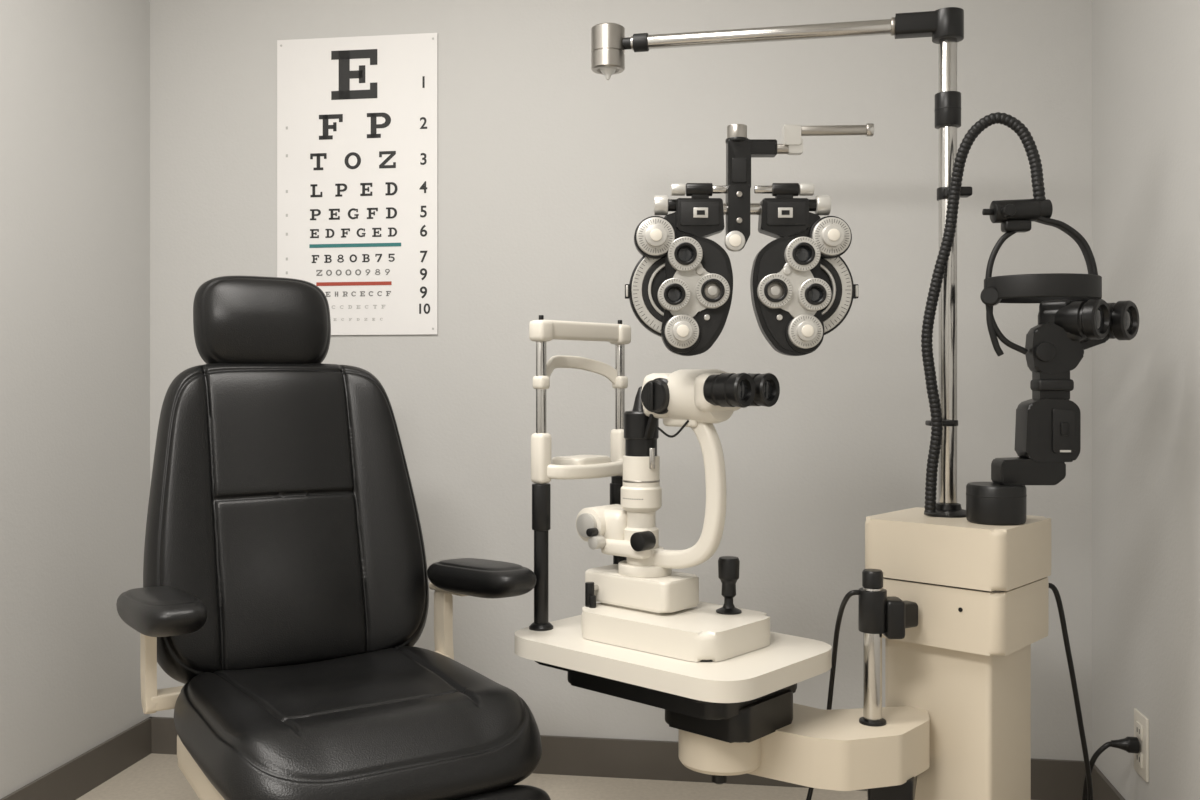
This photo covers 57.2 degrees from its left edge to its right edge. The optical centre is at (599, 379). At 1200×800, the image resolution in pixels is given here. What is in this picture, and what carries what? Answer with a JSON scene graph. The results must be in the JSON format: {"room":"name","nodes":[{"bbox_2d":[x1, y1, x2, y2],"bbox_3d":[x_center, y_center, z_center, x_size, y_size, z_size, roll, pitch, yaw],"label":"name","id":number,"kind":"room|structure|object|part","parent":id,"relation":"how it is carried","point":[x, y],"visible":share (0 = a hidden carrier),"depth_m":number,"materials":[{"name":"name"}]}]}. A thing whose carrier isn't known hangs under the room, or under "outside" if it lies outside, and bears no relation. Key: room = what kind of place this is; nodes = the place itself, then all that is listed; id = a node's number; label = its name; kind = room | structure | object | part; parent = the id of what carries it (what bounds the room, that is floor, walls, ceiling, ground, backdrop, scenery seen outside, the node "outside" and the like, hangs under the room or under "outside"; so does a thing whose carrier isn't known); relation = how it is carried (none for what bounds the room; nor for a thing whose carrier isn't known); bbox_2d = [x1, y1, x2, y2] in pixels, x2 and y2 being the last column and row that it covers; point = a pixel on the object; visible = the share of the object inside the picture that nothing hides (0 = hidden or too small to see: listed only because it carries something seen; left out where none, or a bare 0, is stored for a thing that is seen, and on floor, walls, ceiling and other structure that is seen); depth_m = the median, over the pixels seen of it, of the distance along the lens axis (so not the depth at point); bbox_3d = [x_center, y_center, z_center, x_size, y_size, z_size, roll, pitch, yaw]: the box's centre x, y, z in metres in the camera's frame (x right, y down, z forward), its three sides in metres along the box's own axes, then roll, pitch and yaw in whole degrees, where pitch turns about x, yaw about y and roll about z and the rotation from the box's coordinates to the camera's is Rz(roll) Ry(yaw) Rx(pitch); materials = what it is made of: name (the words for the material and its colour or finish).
{"room":"examination room","nodes":[
{"label":"examination room","id":0,"kind":"room"},
{"bbox_2d":[0,0,149,798],"bbox_3d":[-1.637,-0.225,0.935,0.100,2.550,4.400,0,0,8],"label":"wall","id":1,"kind":"structure","parent":0,"point":[75,74],"depth_m":2.73,"materials":[{"name":"paint"}]},
{"bbox_2d":[0,717,151,799],"bbox_3d":[-1.583,1.000,0.927,0.010,0.100,4.400,0,0,8],"label":"baseboard","id":2,"kind":"structure","parent":1,"relation":"attached to","point":[75,778],"depth_m":2.82,"materials":[{"name":"plastic"}]},
{"bbox_2d":[76,753,867,799],"bbox_3d":[-0.340,1.100,0.746,2.722,0.100,4.600,0,0,8],"label":"floor","id":3,"kind":"structure","parent":0,"point":[155,776],"depth_m":2.82,"materials":[{"name":"carpet"}]},
{"bbox_2d":[116,276,550,799],"bbox_3d":[-0.473,0.411,2.020,0.748,1.277,1.083,0,0,-31],"label":"chair","id":4,"kind":"object","parent":3,"relation":"on","point":[286,586],"visible":1,"depth_m":2.20,"materials":[{"name":"black leather"}]},
{"bbox_3d":[-0.661,0.286,2.330,0.583,0.645,0.266,0,0,-32],"label":"backrest","id":5,"kind":"part","parent":4,"relation":"part of","materials":[{"name":"black leather"}]},
{"bbox_3d":[-0.461,0.620,2.014,0.556,0.139,0.670,0,0,-32],"label":"seat","id":6,"kind":"part","parent":4,"relation":"part of","materials":[{"name":"black leather"}]},
{"bbox_3d":[-0.307,0.442,2.337,0.055,0.027,0.170,0,0,-32],"label":"armrest plate","id":7,"kind":"part","parent":4,"relation":"part of","materials":[{"name":"beige metal"}]},
{"bbox_2d":[747,507,1092,799],"bbox_3d":[0.678,0.661,2.130,0.943,0.793,0.430,0,0,-23],"label":"stand","id":8,"kind":"object","parent":3,"relation":"on","point":[959,606],"visible":0.97,"depth_m":2.00,"materials":[{"name":"beige plastic"}]},
{"bbox_2d":[514,615,831,783],"bbox_3d":[0.130,0.607,2.079,0.543,0.233,0.365,0,0,42],"label":"table","id":9,"kind":"object","parent":8,"relation":"attached to","point":[721,712],"visible":0.88,"depth_m":1.93,"materials":[{"name":"white plastic"}]},
{"bbox_2d":[535,661,713,703],"bbox_3d":[0.124,0.533,2.085,0.450,0.018,0.305,0,0,42],"label":"tray","id":10,"kind":"object","parent":9,"relation":"on","point":[572,674],"depth_m":1.96,"materials":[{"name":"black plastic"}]},
{"bbox_2d":[529,315,779,661],"bbox_3d":[0.104,0.181,2.131,0.493,0.618,0.285,0,0,42],"label":"lamp","id":11,"kind":"object","parent":9,"relation":"on","point":[645,605],"visible":1,"depth_m":2.08,"materials":[{"name":"white plastic"}]},
{"bbox_3d":[-0.116,0.065,2.170,0.021,0.290,0.021,0,0,42],"label":"post","id":12,"kind":"part","parent":11,"relation":"part of","materials":[{"name":"metal"}]},
{"bbox_3d":[-0.116,0.370,2.170,0.029,0.240,0.029,0,0,42],"label":"post","id":13,"kind":"part","parent":11,"relation":"part of","materials":[{"name":"black plastic"}]},
{"bbox_3d":[-0.015,0.295,2.133,0.016,0.016,0.020,0,0,42],"label":"filter knob","id":14,"kind":"part","parent":11,"relation":"part of","materials":[{"name":"black plastic"}]},
{"bbox_3d":[-0.006,0.315,2.135,0.026,0.026,0.025,0,0,42],"label":"slit knob","id":15,"kind":"part","parent":11,"relation":"part of","materials":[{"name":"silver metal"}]},
{"bbox_3d":[0.043,0.247,2.346,0.044,0.055,0.044,0,0,42],"label":"chin adjust knob","id":16,"kind":"part","parent":11,"relation":"part of","materials":[{"name":"black plastic"}]},
{"bbox_3d":[0.043,0.065,2.346,0.021,0.290,0.021,0,0,42],"label":"post","id":17,"kind":"part","parent":11,"relation":"part of","materials":[{"name":"metal"}]},
{"bbox_3d":[0.043,0.370,2.346,0.029,0.240,0.029,0,0,42],"label":"post","id":18,"kind":"part","parent":11,"relation":"part of","materials":[{"name":"black plastic"}]},
{"bbox_3d":[0.082,0.305,2.083,0.036,0.036,0.035,0,0,42],"label":"angle knob","id":19,"kind":"part","parent":11,"relation":"part of","materials":[{"name":"black plastic"}]},
{"bbox_3d":[0.100,0.150,2.111,0.012,0.040,0.012,0,0,42],"label":"mirror stem","id":20,"kind":"part","parent":11,"relation":"part of","materials":[{"name":"metal"}]},
{"bbox_3d":[0.106,0.030,2.051,0.068,0.068,0.028,0,0,42],"label":"magnification knob","id":21,"kind":"part","parent":11,"relation":"part of","materials":[{"name":"black plastic"}]},
{"bbox_3d":[0.147,0.204,2.081,0.212,0.310,0.030,0,0,42],"label":"microscope arm","id":22,"kind":"part","parent":11,"relation":"part of","materials":[{"name":"white plastic"}]},
{"bbox_3d":[0.248,0.018,1.939,0.006,0.037,0.037,0,0,42],"label":"ocular glass","id":23,"kind":"part","parent":11,"relation":"part of","materials":[{"name":"glass"}]},
{"bbox_3d":[0.301,0.018,1.999,0.006,0.037,0.037,0,0,42],"label":"ocular glass","id":24,"kind":"part","parent":11,"relation":"part of","materials":[{"name":"glass"}]},
{"bbox_3d":[0.214,0.708,1.974,0.028,0.030,0.028,0,0,42],"label":"lock knob","id":25,"kind":"part","parent":9,"relation":"part of","materials":[{"name":"black plastic"}]},
{"bbox_3d":[0.399,0.661,2.008,0.405,0.087,0.233,0,0,10],"label":"swing arm","id":26,"kind":"part","parent":8,"relation":"part of","materials":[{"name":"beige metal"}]},
{"bbox_3d":[0.492,0.495,1.985,0.033,0.250,0.033,0,0,42],"label":"support rod","id":27,"kind":"part","parent":8,"relation":"part of","materials":[{"name":"metal"}]},
{"bbox_3d":[0.492,0.361,1.985,0.037,0.038,0.037,0,0,42],"label":"rod clamp knob","id":28,"kind":"part","parent":8,"relation":"part of","materials":[{"name":"black plastic"}]},
{"bbox_2d":[924,223,965,517],"bbox_3d":[0.674,-0.018,2.162,0.076,0.566,0.090,0,0,13],"label":"pole","id":29,"kind":"object","parent":8,"relation":"on","point":[947,506],"depth_m":2.14,"materials":[{"name":"silver metal"}]},
{"bbox_2d":[591,7,963,250],"bbox_3d":[0.350,-0.492,2.235,0.733,0.485,0.090,0,0,13],"label":"metal arm","id":30,"kind":"object","parent":29,"relation":"attached to","point":[943,28],"depth_m":2.18,"materials":[{"name":"silver metal"}]},
{"bbox_3d":[0.017,-0.640,2.300,0.036,0.026,0.036,0,0,0],"label":"lamp bulb","id":31,"kind":"part","parent":30,"relation":"part of","materials":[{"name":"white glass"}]},
{"bbox_3d":[0.581,-0.701,2.181,0.008,0.035,0.035,0,0,12],"label":"knuckle trim","id":32,"kind":"part","parent":30,"relation":"part of","materials":[{"name":"silver metal"}]},
{"bbox_3d":[0.640,-0.701,2.169,0.112,0.042,0.042,0,0,12],"label":"knuckle arm","id":33,"kind":"part","parent":30,"relation":"part of","materials":[{"name":"black plastic"}]},
{"bbox_2d":[921,112,1138,525],"bbox_3d":[0.816,-0.121,2.050,0.396,0.771,0.183,0,0,0],"label":"instrument","id":34,"kind":"object","parent":8,"relation":"on","point":[1073,317],"visible":1,"depth_m":2.03,"materials":[{"name":"black plastic"}]},
{"bbox_3d":[0.722,-0.155,2.029,0.036,0.036,0.020,0,0,31],"label":"band knob","id":35,"kind":"part","parent":34,"relation":"part of","materials":[{"name":"black plastic"}]},
{"bbox_3d":[0.910,-0.111,2.007,0.044,0.044,0.006,0,0,-41],"label":"ocular glass","id":36,"kind":"part","parent":34,"relation":"part of","materials":[{"name":"glass"}]},
{"bbox_3d":[0.983,-0.111,2.049,0.044,0.044,0.006,0,0,-41],"label":"ocular glass","id":37,"kind":"part","parent":34,"relation":"part of","materials":[{"name":"glass"}]},
{"bbox_2d":[150,0,1091,760],"bbox_3d":[-0.015,-0.225,2.973,2.722,2.550,0.100,0,0,8],"label":"wall","id":38,"kind":"structure","parent":0,"point":[550,167],"depth_m":2.90,"materials":[{"name":"paint"}]},
{"bbox_2d":[277,33,437,334],"bbox_3d":[-0.667,-0.532,3.012,0.458,0.817,0.005,0,0,8],"label":"chart","id":39,"kind":"object","parent":38,"relation":"attached to","point":[357,117],"visible":0.96,"depth_m":3.01,"materials":[{"name":"paper"}]},
{"bbox_2d":[149,717,1085,799],"bbox_3d":[-0.023,1.000,2.918,2.522,0.100,0.010,0,0,8],"label":"baseboard","id":40,"kind":"structure","parent":38,"relation":"attached to","point":[1051,779],"depth_m":2.90,"materials":[{"name":"plastic"}]},
{"bbox_2d":[625,123,873,355],"bbox_3d":[0.264,-0.249,1.944,0.440,0.412,0.081,0,0,0],"label":"phoropter","id":41,"kind":"object","parent":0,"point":[680,290],"visible":1,"depth_m":1.94,"materials":[{"name":"black plastic"}]},
{"bbox_3d":[0.098,-0.252,1.918,0.039,0.039,0.016,0,0,0],"label":"sphere knob","id":42,"kind":"part","parent":41,"relation":"part of","materials":[{"name":"silver metal"}]},
{"bbox_3d":[0.108,-0.310,1.954,0.025,0.035,0.036,0,0,0],"label":"knob","id":43,"kind":"part","parent":41,"relation":"part of","materials":[{"name":"silver metal"}]},
{"bbox_3d":[0.128,-0.310,1.954,0.028,0.021,0.021,0,0,0],"label":"knob stem","id":44,"kind":"part","parent":41,"relation":"part of","materials":[{"name":"black plastic"}]},
{"bbox_3d":[0.129,-0.149,1.927,0.032,0.032,0.021,0,0,0],"label":"aperture glass","id":45,"kind":"part","parent":41,"relation":"part of","materials":[{"name":"glass"}]},
{"bbox_3d":[0.138,-0.337,1.946,0.025,0.021,0.021,0,0,0],"label":"level bar knob","id":46,"kind":"part","parent":41,"relation":"part of","materials":[{"name":"silver metal"}]},
{"bbox_3d":[0.143,-0.269,1.958,0.065,0.061,0.028,0,0,0],"label":"dial arm","id":47,"kind":"part","parent":41,"relation":"part of","materials":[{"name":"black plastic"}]},
{"bbox_3d":[0.144,-0.085,1.914,0.036,0.036,0.016,0,0,0],"label":"cylinder knob","id":48,"kind":"part","parent":41,"relation":"part of","materials":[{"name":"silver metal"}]},
{"bbox_3d":[0.149,-0.220,1.929,0.034,0.034,0.015,0,0,0],"label":"aperture glass","id":49,"kind":"part","parent":41,"relation":"part of","materials":[{"name":"glass"}]},
{"bbox_3d":[0.197,-0.156,1.931,0.036,0.036,0.011,0,0,0],"label":"aperture glass","id":50,"kind":"part","parent":41,"relation":"part of","materials":[{"name":"grey glass"}]},
{"bbox_3d":[0.236,-0.243,1.925,0.036,0.035,0.018,0,0,0],"label":"knob","id":51,"kind":"part","parent":41,"relation":"part of","materials":[{"name":"silver metal"}]},
{"bbox_3d":[0.252,-0.305,1.962,0.184,0.021,0.021,0,0,0],"label":"bridge rail","id":52,"kind":"part","parent":41,"relation":"part of","materials":[{"name":"metal"}]},
{"bbox_3d":[0.285,-0.410,1.950,0.053,0.027,0.026,0,0,0],"label":"riser arm","id":53,"kind":"part","parent":41,"relation":"part of","materials":[{"name":"black plastic"}]},
{"bbox_3d":[0.307,-0.156,1.931,0.036,0.036,0.011,0,0,0],"label":"aperture glass","id":54,"kind":"part","parent":41,"relation":"part of","materials":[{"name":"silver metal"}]},
{"bbox_3d":[0.354,-0.220,1.929,0.034,0.034,0.015,0,0,0],"label":"aperture glass","id":55,"kind":"part","parent":41,"relation":"part of","materials":[{"name":"glass"}]},
{"bbox_3d":[0.361,-0.269,1.958,0.065,0.061,0.028,0,0,0],"label":"dial arm","id":56,"kind":"part","parent":41,"relation":"part of","materials":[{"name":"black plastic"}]},
{"bbox_3d":[0.365,-0.337,1.946,0.025,0.021,0.021,0,0,0],"label":"level bar knob","id":57,"kind":"part","parent":41,"relation":"part of","materials":[{"name":"silver metal"}]},
{"bbox_3d":[0.360,-0.085,1.914,0.035,0.036,0.016,0,0,0],"label":"cylinder knob","id":58,"kind":"part","parent":41,"relation":"part of","materials":[{"name":"silver metal"}]},
{"bbox_3d":[0.376,-0.310,1.954,0.028,0.021,0.021,0,0,0],"label":"knob stem","id":59,"kind":"part","parent":41,"relation":"part of","materials":[{"name":"black plastic"}]},
{"bbox_3d":[0.374,-0.149,1.927,0.032,0.032,0.021,0,0,0],"label":"aperture glass","id":60,"kind":"part","parent":41,"relation":"part of","materials":[{"name":"glass"}]},
{"bbox_3d":[0.395,-0.310,1.954,0.025,0.035,0.036,0,0,0],"label":"knob","id":61,"kind":"part","parent":41,"relation":"part of","materials":[{"name":"silver metal"}]},
{"bbox_3d":[0.406,-0.252,1.918,0.039,0.039,0.016,0,0,0],"label":"sphere knob","id":62,"kind":"part","parent":41,"relation":"part of","materials":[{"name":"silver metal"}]},
{"bbox_3d":[0.413,-0.442,1.950,0.124,0.019,0.018,0,0,0],"label":"rod","id":63,"kind":"part","parent":41,"relation":"part of","materials":[{"name":"silver metal"}]},
{"bbox_2d":[1092,0,1199,799],"bbox_3d":[0.958,-0.225,0.557,0.100,2.550,4.400,0,0,8],"label":"wall","id":64,"kind":"structure","parent":0,"point":[1146,53],"depth_m":2.35,"materials":[{"name":"paint"}]},
{"bbox_2d":[1091,764,1124,799],"bbox_3d":[0.903,1.000,0.565,0.010,0.100,4.400,0,0,8],"label":"baseboard","id":65,"kind":"structure","parent":64,"relation":"attached to","point":[1103,789],"depth_m":2.63,"materials":[{"name":"plastic"}]},
{"bbox_2d":[1134,708,1148,781],"bbox_3d":[1.168,0.788,2.377,0.010,0.135,0.080,0,0,8],"label":"wall outlet","id":66,"kind":"object","parent":64,"relation":"attached to","point":[1141,722],"visible":0.94,"depth_m":2.36,"materials":[{"name":"beige plastic"}]},
{"bbox_2d":[1082,736,1139,799],"bbox_3d":[1.050,0.911,2.429,0.257,0.278,0.053,0,0,30],"label":"power cord","id":67,"kind":"object","parent":66,"relation":"attached to","point":[1129,744],"visible":0.93,"depth_m":2.38,"materials":[{"name":"black plastic"}]},
{"bbox_3d":[1.026,0.917,2.439,0.210,0.267,0.030,0,0,38],"label":"cord","id":68,"kind":"part","parent":67,"relation":"part of","materials":[{"name":"black plastic"}]},
{"bbox_2d":[1136,751,1142,767],"bbox_3d":[1.166,0.818,2.378,0.004,0.032,0.036,0,0,8],"label":"socket","id":69,"kind":"object","parent":66,"relation":"attached to","point":[1139,756],"depth_m":2.37,"materials":[{"name":"beige plastic"}]},
{"bbox_2d":[1136,721,1142,740],"bbox_3d":[1.166,0.758,2.378,0.004,0.032,0.036,0,0,8],"label":"socket","id":70,"kind":"object","parent":66,"relation":"attached to","point":[1139,724],"depth_m":2.37,"materials":[{"name":"beige plastic"}]}
]}

